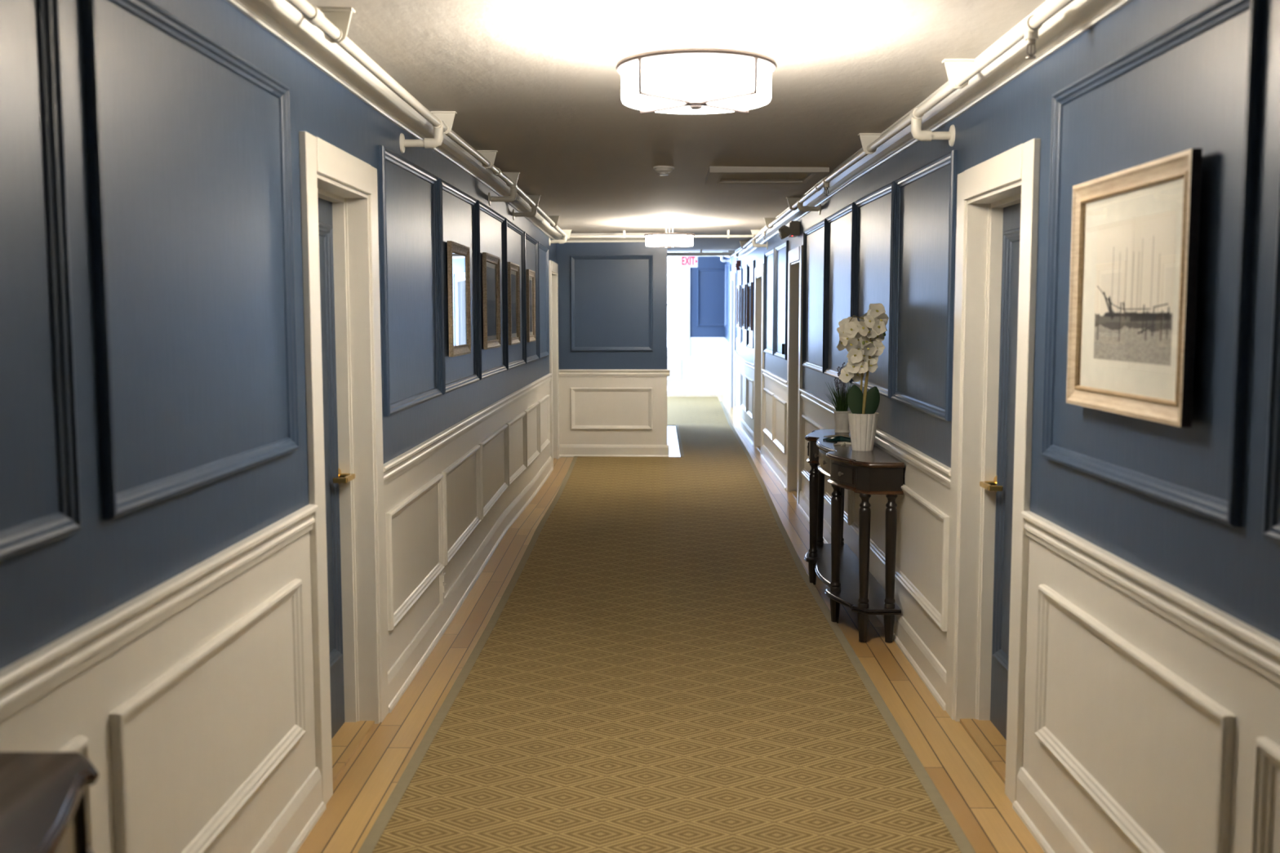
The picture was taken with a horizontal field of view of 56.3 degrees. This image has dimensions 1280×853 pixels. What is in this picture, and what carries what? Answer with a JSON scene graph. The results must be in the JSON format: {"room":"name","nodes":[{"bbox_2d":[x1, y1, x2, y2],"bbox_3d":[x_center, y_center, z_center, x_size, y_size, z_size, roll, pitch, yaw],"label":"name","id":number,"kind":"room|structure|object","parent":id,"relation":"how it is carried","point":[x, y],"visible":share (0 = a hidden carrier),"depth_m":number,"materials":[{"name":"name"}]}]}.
{"room":"hotel corridor","nodes":[
{"label":"hotel corridor","id":0,"kind":"room"},
{"bbox_2d":[0,0,556,852],"bbox_3d":[-1.143,-0.115,4.777,0.200,2.558,17.500,0,5,1],"label":"wall","id":1,"kind":"structure","parent":0,"point":[191,146],"depth_m":2.89,"materials":[{"name":"blue paint"}]},
{"bbox_2d":[0,0,81,560],"bbox_3d":[-1.076,-0.292,1.671,0.023,1.087,1.110,0,5,1],"label":"trim","id":2,"kind":"structure","parent":1,"relation":"attached to","point":[19,539],"depth_m":2.19,"materials":[{"name":"blue paint"}]},
{"bbox_2d":[56,736,93,852],"bbox_3d":[-1.075,0.889,1.769,0.023,0.489,1.110,0,5,1],"label":"trim","id":3,"kind":"structure","parent":1,"relation":"attached to","point":[80,744],"depth_m":2.29,"materials":[{"name":"white paint"}]},
{"bbox_2d":[80,0,299,519],"bbox_3d":[-1.057,-0.412,2.978,0.023,1.087,1.255,0,5,1],"label":"trim","id":4,"kind":"structure","parent":1,"relation":"attached to","point":[115,504],"depth_m":2.63,"materials":[{"name":"blue paint"}]},
{"bbox_2d":[109,578,306,852],"bbox_3d":[-1.056,0.769,3.076,0.023,0.489,1.255,0,5,1],"label":"trim","id":5,"kind":"structure","parent":1,"relation":"attached to","point":[145,697],"depth_m":3.01,"materials":[{"name":"white paint"}]},
{"bbox_2d":[0,369,559,721],"bbox_3d":[-1.029,0.200,4.703,0.030,0.094,17.300,0,5,1],"label":"chair rail","id":6,"kind":"object","parent":1,"relation":"attached to","point":[26,680],"visible":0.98,"depth_m":2.66,"materials":[{"name":"white paint"}]},
{"bbox_2d":[298,131,388,804],"bbox_3d":[-1.137,0.123,4.286,0.226,2.174,0.950,0,5,1],"label":"door","id":7,"kind":"structure","parent":1,"relation":"in","point":[339,192],"depth_m":4.56,"materials":[{"name":"white paint"}]},
{"bbox_2d":[225,0,562,239],"bbox_3d":[-0.997,-1.298,4.565,0.098,0.130,17.300,0,5,1],"label":"crown molding","id":8,"kind":"structure","parent":1,"relation":"attached to","point":[279,18],"depth_m":4.29,"materials":[{"name":"white paint"}]},
{"bbox_2d":[250,454,560,852],"bbox_3d":[-1.028,1.070,4.783,0.030,0.196,17.300,0,5,1],"label":"baseboard","id":9,"kind":"structure","parent":1,"relation":"attached to","point":[287,833],"depth_m":5.39,"materials":[{"name":"white paint"}]},
{"bbox_2d":[378,145,442,417],"bbox_3d":[-1.022,-0.643,5.424,0.023,1.101,1.210,0,5,1],"label":"trim","id":10,"kind":"structure","parent":1,"relation":"attached to","point":[384,153],"depth_m":5.11,"materials":[{"name":"blue paint"}]},
{"bbox_2d":[385,473,444,631],"bbox_3d":[-1.020,0.542,5.523,0.023,0.493,1.210,0,5,1],"label":"trim","id":11,"kind":"structure","parent":1,"relation":"attached to","point":[393,618],"depth_m":5.34,"materials":[{"name":"white paint"}]},
{"bbox_2d":[286,0,572,245],"bbox_3d":[-0.941,-1.222,4.330,0.217,0.228,16.820,0,5,1],"label":"pipe","id":12,"kind":"object","parent":1,"relation":"attached to","point":[334,22],"visible":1,"depth_m":5.01,"materials":[{"name":"metal"}]},
{"bbox_2d":[439,569,445,604],"bbox_3d":[-1.010,0.820,6.126,0.026,0.171,0.050,0,5,1],"label":"electrical outlet","id":13,"kind":"object","parent":1,"relation":"attached to","point":[442,575],"visible":0.91,"depth_m":6.11,"materials":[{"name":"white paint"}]},
{"bbox_2d":[438,177,479,394],"bbox_3d":[-1.003,-0.771,6.698,0.023,1.108,1.210,0,5,1],"label":"trim","id":14,"kind":"structure","parent":1,"relation":"attached to","point":[443,185],"depth_m":6.72,"materials":[{"name":"blue paint"}]},
{"bbox_2d":[447,240,471,356],"bbox_3d":[-0.992,-0.697,6.594,0.024,0.607,0.610,0,5,1],"label":"framed mirror","id":15,"kind":"object","parent":1,"relation":"attached to","point":[458,255],"visible":1,"depth_m":6.57,"materials":[{"name":"brown wood"}]},
{"bbox_2d":[452,253,467,346],"bbox_3d":[-0.999,-0.697,6.594,0.005,0.497,0.500,0,5,2],"label":"mirror glass","id":16,"kind":"object","parent":15,"relation":"attached to","point":[460,260],"depth_m":6.62,"materials":[{"name":"silver mirror"}]},
{"bbox_2d":[441,444,481,565],"bbox_3d":[-1.002,0.418,6.797,0.023,0.500,1.210,0,5,1],"label":"trim","id":17,"kind":"structure","parent":1,"relation":"attached to","point":[449,554],"depth_m":6.75,"materials":[{"name":"white paint"}]},
{"bbox_2d":[481,252,501,349],"bbox_3d":[-0.980,-0.822,7.883,0.036,0.610,0.660,0,5,1],"label":"framed picture","id":18,"kind":"object","parent":1,"relation":"attached to","point":[491,263],"visible":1,"depth_m":7.89,"materials":[{"name":"brown wood"}]},
{"bbox_2d":[486,266,496,336],"bbox_3d":[-0.983,-0.822,7.883,0.001,0.446,0.496,0,5,1],"label":"print","id":19,"kind":"object","parent":18,"relation":"attached to","point":[491,271],"depth_m":7.93},
{"bbox_2d":[477,200,506,380],"bbox_3d":[-0.984,-0.895,8.007,0.023,1.104,1.280,0,5,1],"label":"trim","id":20,"kind":"structure","parent":1,"relation":"attached to","point":[481,206],"depth_m":8.18,"materials":[{"name":"blue paint"}]},
{"bbox_2d":[478,424,508,519],"bbox_3d":[-0.983,0.283,8.105,0.023,0.484,1.280,0,5,1],"label":"trim","id":21,"kind":"structure","parent":1,"relation":"attached to","point":[489,505],"depth_m":8.11,"materials":[{"name":"white paint"}]},
{"bbox_2d":[507,262,519,345],"bbox_3d":[-0.962,-0.931,9.098,0.036,0.610,0.580,0,5,1],"label":"framed picture","id":22,"kind":"object","parent":1,"relation":"attached to","point":[513,269],"visible":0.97,"depth_m":9.14,"materials":[{"name":"brown wood"}]},
{"bbox_2d":[511,274,516,333],"bbox_3d":[-0.965,-0.931,9.098,0.001,0.446,0.416,0,5,1],"label":"print","id":23,"kind":"object","parent":22,"relation":"attached to","point":[513,277],"depth_m":9.15},
{"bbox_2d":[505,217,525,370],"bbox_3d":[-0.966,-1.013,9.281,0.023,1.103,1.160,0,5,1],"label":"trim","id":24,"kind":"structure","parent":1,"relation":"attached to","point":[508,223],"depth_m":9.76,"materials":[{"name":"blue paint"}]},
{"bbox_2d":[506,411,526,485],"bbox_3d":[-0.964,0.167,9.380,0.023,0.485,1.160,0,5,1],"label":"trim","id":25,"kind":"structure","parent":1,"relation":"attached to","point":[523,468],"depth_m":9.54,"materials":[{"name":"white paint"}]},
{"bbox_2d":[525,269,535,342],"bbox_3d":[-0.944,-1.039,10.323,0.036,0.610,0.520,0,5,1],"label":"framed picture","id":26,"kind":"object","parent":1,"relation":"attached to","point":[530,274],"visible":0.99,"depth_m":10.33,"materials":[{"name":"brown wood"}]},
{"bbox_2d":[528,280,532,332],"bbox_3d":[-0.947,-1.039,10.323,0.001,0.446,0.356,0,5,1],"label":"print","id":27,"kind":"object","parent":26,"relation":"attached to","point":[530,281],"depth_m":10.39},
{"bbox_2d":[524,231,539,363],"bbox_3d":[-0.949,-1.116,10.457,0.023,1.094,1.080,0,5,1],"label":"trim","id":28,"kind":"structure","parent":1,"relation":"attached to","point":[526,236],"depth_m":10.93,"materials":[{"name":"blue paint"}]},
{"bbox_2d":[524,402,539,467],"bbox_3d":[-0.947,0.066,10.555,0.023,0.490,1.080,0,5,1],"label":"trim","id":29,"kind":"structure","parent":1,"relation":"attached to","point":[534,456],"depth_m":10.77,"materials":[{"name":"white paint"}]},
{"bbox_2d":[537,241,549,359],"bbox_3d":[-0.933,-1.211,11.552,0.023,1.085,1.000,0,5,1],"label":"trim","id":30,"kind":"structure","parent":1,"relation":"attached to","point":[540,246],"depth_m":11.99,"materials":[{"name":"blue paint"}]},
{"bbox_2d":[537,395,550,453],"bbox_3d":[-0.931,-0.033,11.650,0.023,0.489,1.000,0,5,1],"label":"trim","id":31,"kind":"structure","parent":1,"relation":"attached to","point":[547,397],"depth_m":12.00,"materials":[{"name":"white paint"}]},
{"bbox_2d":[548,260,559,467],"bbox_3d":[-1.013,-0.668,12.784,0.226,2.157,0.890,0,5,1],"label":"door","id":32,"kind":"structure","parent":1,"relation":"in","point":[553,266],"depth_m":13.05,"materials":[{"name":"white paint"}]},
{"bbox_2d":[556,242,666,444],"bbox_3d":[-0.354,-1.091,15.271,1.371,2.521,4.000,0,5,1],"label":"wall","id":33,"kind":"structure","parent":0,"point":[611,296],"depth_m":13.27,"materials":[{"name":"blue paint"}]},
{"bbox_2d":[560,232,652,242],"bbox_3d":[-0.286,-2.070,13.122,1.271,0.101,0.098,0,5,1],"label":"crown molding","id":34,"kind":"structure","parent":33,"relation":"attached to","point":[593,239],"depth_m":13.14,"materials":[{"name":"white paint"}]},
{"bbox_2d":[570,387,652,429],"bbox_3d":[-0.316,-0.198,13.332,0.910,0.466,0.023,0,5,1],"label":"trim","id":35,"kind":"structure","parent":33,"relation":"attached to","point":[573,390],"depth_m":13.33,"materials":[{"name":"white paint"}]},
{"bbox_2d":[570,254,653,351],"bbox_3d":[-0.313,-1.361,13.225,0.910,1.054,0.023,0,5,1],"label":"trim","id":36,"kind":"structure","parent":33,"relation":"attached to","point":[650,257],"depth_m":13.22,"materials":[{"name":"blue paint"}]},
{"bbox_2d":[559,444,669,457],"bbox_3d":[-0.297,0.274,13.372,1.241,0.143,0.030,0,5,1],"label":"baseboard","id":37,"kind":"structure","parent":33,"relation":"attached to","point":[565,451],"depth_m":13.37,"materials":[{"name":"white paint"}]},
{"bbox_2d":[559,368,670,376],"bbox_3d":[-0.293,-0.594,13.292,1.251,0.078,0.030,0,5,1],"label":"chair rail","id":38,"kind":"object","parent":33,"relation":"attached to","point":[666,372],"visible":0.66,"depth_m":13.29,"materials":[{"name":"white paint"}]},
{"bbox_2d":[296,395,1044,852],"bbox_3d":[-0.578,0.750,8.714,4.590,0.354,25.800,0,5,1],"label":"floor","id":39,"kind":"structure","parent":0,"point":[971,788],"depth_m":4.75,"materials":[{"name":"brown wood"}]},
{"bbox_2d":[0,751,98,852],"bbox_3d":[-0.942,1.055,1.170,0.283,0.885,1.720,0,5,1],"label":"console table","id":40,"kind":"object","parent":39,"relation":"on","point":[42,795],"visible":1,"depth_m":1.81,"materials":[{"name":"brown wood"}]},
{"bbox_2d":[357,396,975,852],"bbox_3d":[-0.236,0.715,8.505,2.880,0.219,24.600,0,5,1],"label":"carpet runner","id":41,"kind":"object","parent":39,"relation":"on","point":[660,668],"visible":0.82,"depth_m":4.93,"materials":[{"name":"carpet"}]},
{"bbox_2d":[804,429,904,642],"bbox_3d":[1.117,0.536,6.606,0.314,0.885,1.720,0,5,1],"label":"console table","id":42,"kind":"object","parent":39,"relation":"on","point":[851,583],"visible":1,"depth_m":6.07,"materials":[{"name":"brown wood"}]},
{"bbox_2d":[822,435,850,440],"bbox_3d":[1.121,0.063,6.772,0.175,0.024,0.149,0,5,1],"label":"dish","id":43,"kind":"object","parent":42,"relation":"on","point":[837,437],"visible":0.87,"depth_m":6.73,"materials":[{"name":"green ceramic"}]},
{"bbox_2d":[823,434,850,437],"bbox_3d":[1.144,0.052,6.963,0.156,0.012,0.130,0,5,1],"label":"starfish","id":44,"kind":"object","parent":42,"relation":"on","point":[829,436],"visible":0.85,"depth_m":6.93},
{"bbox_2d":[826,362,851,432],"bbox_3d":[1.198,-0.175,7.210,0.154,0.419,0.196,0,5,1],"label":"lavender","id":45,"kind":"object","parent":42,"relation":"on","point":[841,417],"visible":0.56,"depth_m":7.20,"materials":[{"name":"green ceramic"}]},
{"bbox_2d":[833,409,851,432],"bbox_3d":[1.220,-0.031,7.231,0.106,0.130,0.106,0,5,1],"label":"pot","id":46,"kind":"object","parent":42,"relation":"on","point":[841,417],"depth_m":7.19,"materials":[{"name":"white ceramic"}]},
{"bbox_2d":[833,441,851,445],"bbox_3d":[1.101,0.089,6.549,0.156,0.014,0.129,-4,6,-35],"label":"starfish","id":47,"kind":"object","parent":42,"relation":"on","point":[843,443],"visible":0.87,"depth_m":6.53,"materials":[{"name":"beige"}]},
{"bbox_2d":[804,543,901,614],"bbox_3d":[1.120,0.821,6.632,0.310,0.026,1.712,0,5,1],"label":"shelf","id":48,"kind":"object","parent":42,"relation":"attached to","point":[846,594],"depth_m":6.36,"materials":[{"name":"brown wood"}]},
{"bbox_2d":[836,302,888,451],"bbox_3d":[1.148,-0.256,6.216,0.263,0.763,0.187,0,5,4],"label":"potted orchid","id":49,"kind":"object","parent":42,"relation":"on","point":[862,340],"visible":1,"depth_m":6.20,"materials":[{"name":"white plant"}]},
{"bbox_2d":[306,0,1047,251],"bbox_3d":[-0.582,-1.851,8.476,4.590,0.379,25.800,0,5,1],"label":"ceiling","id":50,"kind":"structure","parent":0,"point":[536,83],"depth_m":4.58,"materials":[{"name":"paint"}]},
{"bbox_2d":[569,230,754,239],"bbox_3d":[0.222,-2.035,12.685,1.972,0.092,0.052,0,5,1],"label":"pipe","id":51,"kind":"object","parent":50,"relation":"hanging from","point":[624,235],"visible":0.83,"depth_m":12.68,"materials":[{"name":"metal"}]},
{"bbox_2d":[653,165,674,175],"bbox_3d":[0.147,-1.576,7.386,0.130,0.052,0.130,0,5,1],"label":"smoke detector","id":52,"kind":"object","parent":50,"relation":"attached to","point":[662,170],"visible":1,"depth_m":7.35,"materials":[{"name":"white plastic"}]},
{"bbox_2d":[644,222,694,248],"bbox_3d":[0.287,-1.871,11.675,0.498,0.263,0.498,0,5,1],"label":"ceiling lamp","id":53,"kind":"object","parent":50,"relation":"attached to","point":[669,240],"visible":0.99,"depth_m":11.50,"materials":[{"name":"glass"}]},
{"bbox_2d":[680,251,697,267],"bbox_3d":[0.818,-2.771,19.817,0.280,0.273,0.045,0,5,1],"label":"exit sign","id":54,"kind":"object","parent":50,"relation":"hanging from","point":[686,261],"visible":0.95,"depth_m":19.80,"materials":[{"name":"white plastic"}]},
{"bbox_2d":[615,22,777,114],"bbox_3d":[0.174,-1.118,3.711,0.498,0.263,0.498,0,5,1],"label":"ceiling lamp","id":55,"kind":"object","parent":50,"relation":"attached to","point":[679,80],"visible":0.99,"depth_m":3.55,"materials":[{"name":"glass"}]},
{"bbox_2d":[666,249,732,256],"bbox_3d":[0.806,-2.386,16.441,0.913,0.089,0.052,0,5,1],"label":"pipe","id":56,"kind":"object","parent":50,"relation":"hanging from","point":[700,253],"visible":0.86,"depth_m":16.43,"materials":[{"name":"metal"}]},
{"bbox_2d":[705,166,829,185],"bbox_3d":[0.797,-1.608,7.664,0.730,0.044,0.700,0,5,1],"label":"ceiling hatch","id":57,"kind":"object","parent":50,"relation":"attached to","point":[715,175],"visible":0.94,"depth_m":7.66,"materials":[{"name":"paint"}]},
{"bbox_2d":[666,256,725,386],"bbox_3d":[-0.248,-1.832,21.127,4.090,2.527,0.200,0,5,1],"label":"wall","id":58,"kind":"structure","parent":0,"point":[712,283],"depth_m":21.01,"materials":[{"name":"blue paint"}]},
{"bbox_2d":[666,359,681,380],"bbox_3d":[0.342,-0.997,21.083,0.770,0.371,0.023,0,5,1],"label":"trim","id":59,"kind":"structure","parent":58,"relation":"attached to","point":[679,378],"depth_m":21.08,"materials":[{"name":"white paint"}]},
{"bbox_2d":[666,251,720,256],"bbox_3d":[-0.402,-3.010,20.871,3.790,0.097,0.098,0,5,1],"label":"crown molding","id":60,"kind":"structure","parent":58,"relation":"attached to","point":[667,251],"depth_m":20.81,"materials":[{"name":"white paint"}]},
{"bbox_2d":[666,256,724,355],"bbox_3d":[-0.399,-2.187,21.049,3.790,1.891,0.205,0,5,1],"label":"trim","id":61,"kind":"structure","parent":58,"relation":"in","point":[684,273],"depth_m":21.01,"materials":[{"name":"white paint"}]},
{"bbox_2d":[666,386,724,395],"bbox_3d":[-0.398,-0.633,21.123,3.790,0.143,0.030,0,5,1],"label":"baseboard","id":62,"kind":"structure","parent":58,"relation":"attached to","point":[671,390],"depth_m":21.10,"materials":[{"name":"white paint"}]},
{"bbox_2d":[697,268,724,326],"bbox_3d":[1.265,-2.256,20.954,0.520,1.001,0.023,0,5,1],"label":"trim","id":63,"kind":"structure","parent":58,"relation":"attached to","point":[698,269],"depth_m":20.96,"materials":[{"name":"blue paint"}]},
{"bbox_2d":[697,345,724,380],"bbox_3d":[1.266,-1.116,21.058,0.480,0.611,0.023,0,5,1],"label":"trim","id":64,"kind":"structure","parent":58,"relation":"attached to","point":[700,347],"depth_m":21.05,"materials":[{"name":"white paint"}]},
{"bbox_2d":[724,0,1279,852],"bbox_3d":[1.415,-0.570,8.614,0.200,2.757,25.300,0,5,1],"label":"wall","id":65,"kind":"structure","parent":0,"point":[1151,750],"depth_m":3.12,"materials":[{"name":"blue paint"}]},
{"bbox_2d":[724,350,729,386],"bbox_3d":[1.472,-0.994,20.164,0.023,0.558,1.400,0,5,1],"label":"trim","id":66,"kind":"structure","parent":65,"relation":"attached to","point":[726,351],"depth_m":20.47,"materials":[{"name":"white paint"}]},
{"bbox_2d":[724,263,731,331],"bbox_3d":[1.470,-2.174,20.066,0.023,1.150,1.400,0,5,1],"label":"trim","id":67,"kind":"structure","parent":65,"relation":"attached to","point":[727,327],"depth_m":20.60,"materials":[{"name":"blue paint"}]},
{"bbox_2d":[729,271,736,415],"bbox_3d":[1.549,-1.318,18.712,0.226,2.239,1.050,0,5,1],"label":"door","id":68,"kind":"structure","parent":65,"relation":"in","point":[733,275],"depth_m":19.07,"materials":[{"name":"white paint"}]},
{"bbox_2d":[734,260,740,270],"bbox_3d":[1.403,-2.313,17.192,0.075,0.140,0.120,0,5,1],"label":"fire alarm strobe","id":69,"kind":"object","parent":65,"relation":"attached to","point":[737,264],"visible":1,"depth_m":17.14,"materials":[{"name":"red plastic"}]},
{"bbox_2d":[736,284,740,327],"bbox_3d":[1.426,-1.738,17.295,0.032,0.600,0.600,0,5,1],"label":"framed picture","id":70,"kind":"object","parent":65,"relation":"attached to","point":[738,287],"visible":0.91,"depth_m":17.43,"materials":[{"name":"brown wood"}]},
{"bbox_2d":[735,266,741,343],"bbox_3d":[1.430,-1.772,17.307,0.023,1.125,1.070,0,5,1],"label":"trim","id":71,"kind":"structure","parent":65,"relation":"attached to","point":[739,340],"depth_m":17.76,"materials":[{"name":"blue paint"}]},
{"bbox_2d":[735,365,742,405],"bbox_3d":[1.432,-0.596,17.404,0.023,0.524,1.070,0,5,1],"label":"trim","id":72,"kind":"structure","parent":65,"relation":"attached to","point":[736,366],"depth_m":17.89,"materials":[{"name":"white paint"}]},
{"bbox_2d":[741,284,746,329],"bbox_3d":[1.410,-1.616,16.201,0.032,0.600,0.600,0,5,1],"label":"framed picture","id":73,"kind":"object","parent":65,"relation":"attached to","point":[744,287],"visible":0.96,"depth_m":16.28,"materials":[{"name":"brown wood"}]},
{"bbox_2d":[742,290,744,324],"bbox_3d":[1.415,-1.616,16.201,0.001,0.450,0.450,0,5,1],"label":"print","id":74,"kind":"object","parent":73,"relation":"attached to","point":[743,291],"depth_m":16.36},
{"bbox_2d":[740,372,747,412],"bbox_3d":[1.415,-0.470,16.286,0.023,0.488,1.020,0,5,1],"label":"trim","id":75,"kind":"structure","parent":65,"relation":"attached to","point":[742,374],"depth_m":16.75,"materials":[{"name":"white paint"}]},
{"bbox_2d":[741,263,747,346],"bbox_3d":[1.414,-1.639,16.189,0.023,1.097,1.020,0,5,1],"label":"trim","id":76,"kind":"structure","parent":65,"relation":"attached to","point":[743,267],"depth_m":16.30,"materials":[{"name":"blue paint"}]},
{"bbox_2d":[746,282,752,330],"bbox_3d":[1.395,-1.518,15.156,0.032,0.600,0.600,0,5,1],"label":"framed picture","id":77,"kind":"object","parent":65,"relation":"attached to","point":[749,286],"visible":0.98,"depth_m":15.28,"materials":[{"name":"brown wood"}]},
{"bbox_2d":[749,288,751,324],"bbox_3d":[1.400,-1.518,15.156,0.001,0.450,0.450,0,5,1],"label":"print","id":78,"kind":"object","parent":77,"relation":"attached to","point":[749,289],"depth_m":15.28},
{"bbox_2d":[746,377,753,419],"bbox_3d":[1.400,-0.369,15.211,0.023,0.483,0.980,0,5,1],"label":"trim","id":79,"kind":"structure","parent":65,"relation":"attached to","point":[751,415],"depth_m":15.49,"materials":[{"name":"white paint"}]},
{"bbox_2d":[746,260,755,348],"bbox_3d":[1.399,-1.534,15.114,0.023,1.082,0.980,0,5,1],"label":"trim","id":80,"kind":"structure","parent":65,"relation":"attached to","point":[753,262],"depth_m":14.67,"materials":[{"name":"blue paint"}]},
{"bbox_2d":[753,263,764,454],"bbox_3d":[1.480,-0.784,13.917,0.226,2.153,1.140,0,5,1],"label":"door","id":81,"kind":"structure","parent":65,"relation":"in","point":[758,378],"depth_m":14.33,"materials":[{"name":"white paint"}]},
{"bbox_2d":[762,387,774,440],"bbox_3d":[1.363,-0.139,12.712,0.023,0.480,1.080,0,5,1],"label":"trim","id":82,"kind":"structure","parent":65,"relation":"attached to","point":[766,431],"depth_m":12.98,"materials":[{"name":"white paint"}]},
{"bbox_2d":[763,247,774,355],"bbox_3d":[1.362,-1.309,12.615,0.023,1.087,1.080,0,5,1],"label":"trim","id":83,"kind":"structure","parent":65,"relation":"attached to","point":[772,251],"depth_m":13.08,"materials":[{"name":"blue paint"}]},
{"bbox_2d":[773,395,786,454],"bbox_3d":[1.347,-0.030,11.547,0.023,0.479,1.100,0,5,1],"label":"trim","id":84,"kind":"structure","parent":65,"relation":"attached to","point":[775,442],"depth_m":11.49,"materials":[{"name":"white paint"}]},
{"bbox_2d":[773,240,788,359],"bbox_3d":[1.345,-1.200,11.450,0.023,1.088,1.100,0,5,1],"label":"trim","id":85,"kind":"structure","parent":65,"relation":"attached to","point":[785,243],"depth_m":11.35,"materials":[{"name":"blue paint"}]},
{"bbox_2d":[777,220,799,239],"bbox_3d":[1.255,-1.657,10.124,0.165,0.143,0.260,0,5,1],"label":"emergency light","id":86,"kind":"object","parent":65,"relation":"attached to","point":[792,229],"visible":1,"depth_m":10.01,"materials":[{"name":"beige plastic"}]},
{"bbox_2d":[786,244,803,504],"bbox_3d":[1.427,-0.449,10.297,0.226,2.148,0.970,0,5,1],"label":"door","id":87,"kind":"structure","parent":65,"relation":"in","point":[795,271],"depth_m":10.62,"materials":[{"name":"white paint"}]},
{"bbox_2d":[800,414,825,480],"bbox_3d":[1.311,0.198,9.118,0.023,0.480,1.220,0,5,1],"label":"trim","id":88,"kind":"structure","parent":65,"relation":"attached to","point":[803,471],"depth_m":9.67,"materials":[{"name":"white paint"}]},
{"bbox_2d":[801,217,826,373],"bbox_3d":[1.310,-0.970,9.021,0.023,1.086,1.220,0,5,1],"label":"trim","id":89,"kind":"structure","parent":65,"relation":"attached to","point":[821,224],"depth_m":9.39,"materials":[{"name":"blue paint"}]},
{"bbox_2d":[823,475,850,525],"bbox_3d":[1.293,0.315,7.884,0.023,0.481,1.140,0,5,1],"label":"trim","id":90,"kind":"structure","parent":65,"relation":"attached to","point":[846,516],"depth_m":7.55,"materials":[{"name":"white paint"}]},
{"bbox_2d":[823,201,854,383],"bbox_3d":[1.292,-0.855,7.787,0.023,1.090,1.140,0,5,1],"label":"trim","id":91,"kind":"structure","parent":65,"relation":"attached to","point":[850,207],"depth_m":8.28,"materials":[{"name":"blue paint"}]},
{"bbox_2d":[849,490,888,565],"bbox_3d":[1.276,0.430,6.679,0.023,0.481,1.160,0,5,1],"label":"trim","id":92,"kind":"structure","parent":65,"relation":"attached to","point":[873,548],"depth_m":7.08,"materials":[{"name":"white paint"}]},
{"bbox_2d":[851,181,894,398],"bbox_3d":[1.274,-0.740,6.582,0.023,1.097,1.160,0,5,1],"label":"trim","id":93,"kind":"structure","parent":65,"relation":"attached to","point":[890,188],"depth_m":6.30,"materials":[{"name":"blue paint"}]},
{"bbox_2d":[716,0,1074,262],"bbox_3d":[1.210,-1.645,8.318,0.202,0.388,24.901,0,5,1],"label":"pipe","id":94,"kind":"object","parent":65,"relation":"attached to","point":[959,71],"visible":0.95,"depth_m":4.63,"materials":[{"name":"metal"}]},
{"bbox_2d":[723,386,1092,852],"bbox_3d":[1.301,0.626,8.626,0.030,0.372,25.100,0,5,1],"label":"baseboard","id":95,"kind":"structure","parent":65,"relation":"attached to","point":[1051,831],"depth_m":4.91,"materials":[{"name":"white paint"}]},
{"bbox_2d":[894,484,949,631],"bbox_3d":[1.258,0.549,5.470,0.023,0.484,1.150,0,5,1],"label":"trim","id":96,"kind":"structure","parent":65,"relation":"attached to","point":[940,620],"depth_m":5.05,"materials":[{"name":"white paint"}]},
{"bbox_2d":[890,149,957,421],"bbox_3d":[1.257,-0.618,5.373,0.023,1.093,1.150,0,5,1],"label":"trim","id":97,"kind":"structure","parent":65,"relation":"attached to","point":[950,157],"depth_m":5.08,"materials":[{"name":"blue paint"}]},
{"bbox_2d":[720,0,1132,257],"bbox_3d":[1.263,-1.740,8.409,0.098,0.351,25.100,0,5,1],"label":"crown molding","id":98,"kind":"structure","parent":65,"relation":"attached to","point":[1078,16],"depth_m":4.24,"materials":[{"name":"white paint"}]},
{"bbox_2d":[945,137,1040,804],"bbox_3d":[1.339,0.132,4.286,0.226,2.150,0.950,0,5,1],"label":"door","id":99,"kind":"structure","parent":65,"relation":"in","point":[997,197],"depth_m":4.55,"materials":[{"name":"white paint"}]},
{"bbox_2d":[723,337,1279,684],"bbox_3d":[1.299,-0.255,8.545,0.030,0.338,25.100,0,5,1],"label":"chair rail","id":100,"kind":"object","parent":65,"relation":"attached to","point":[1260,651],"visible":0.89,"depth_m":2.91,"materials":[{"name":"white paint"}]},
{"bbox_2d":[1066,148,1202,426],"bbox_3d":[1.210,-0.331,2.960,0.047,0.600,0.740,0,5,1],"label":"framed picture","id":101,"kind":"object","parent":65,"relation":"attached to","point":[1135,230],"visible":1,"depth_m":2.90,"materials":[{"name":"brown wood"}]},
{"bbox_2d":[1093,209,1176,365],"bbox_3d":[1.207,-0.334,2.940,0.001,0.350,0.480,0,5,1],"label":"print","id":102,"kind":"object","parent":101,"relation":"attached to","point":[1135,266],"depth_m":2.91},
{"bbox_2d":[1034,584,1235,852],"bbox_3d":[1.224,0.778,3.094,0.023,0.476,1.215,0,5,1],"label":"trim","id":103,"kind":"structure","parent":65,"relation":"attached to","point":[1212,710],"depth_m":3.03,"materials":[{"name":"white paint"}]},
{"bbox_2d":[1040,0,1264,527],"bbox_3d":[1.222,-0.392,2.997,0.023,1.087,1.215,0,5,1],"label":"trim","id":104,"kind":"structure","parent":65,"relation":"attached to","point":[1229,512],"depth_m":2.63,"materials":[{"name":"blue paint"}]},
{"bbox_2d":[1250,737,1279,852],"bbox_3d":[1.205,0.896,1.805,0.023,0.476,1.125,0,5,1],"label":"trim","id":105,"kind":"structure","parent":65,"relation":"attached to","point":[1267,754],"depth_m":2.33,"materials":[{"name":"white paint"}]},
{"bbox_2d":[1262,173,1279,543],"bbox_3d":[1.204,-0.273,1.707,0.023,1.087,1.125,0,5,1],"label":"trim","id":106,"kind":"structure","parent":65,"relation":"attached to","point":[1271,524],"depth_m":2.27,"materials":[{"name":"blue paint"}]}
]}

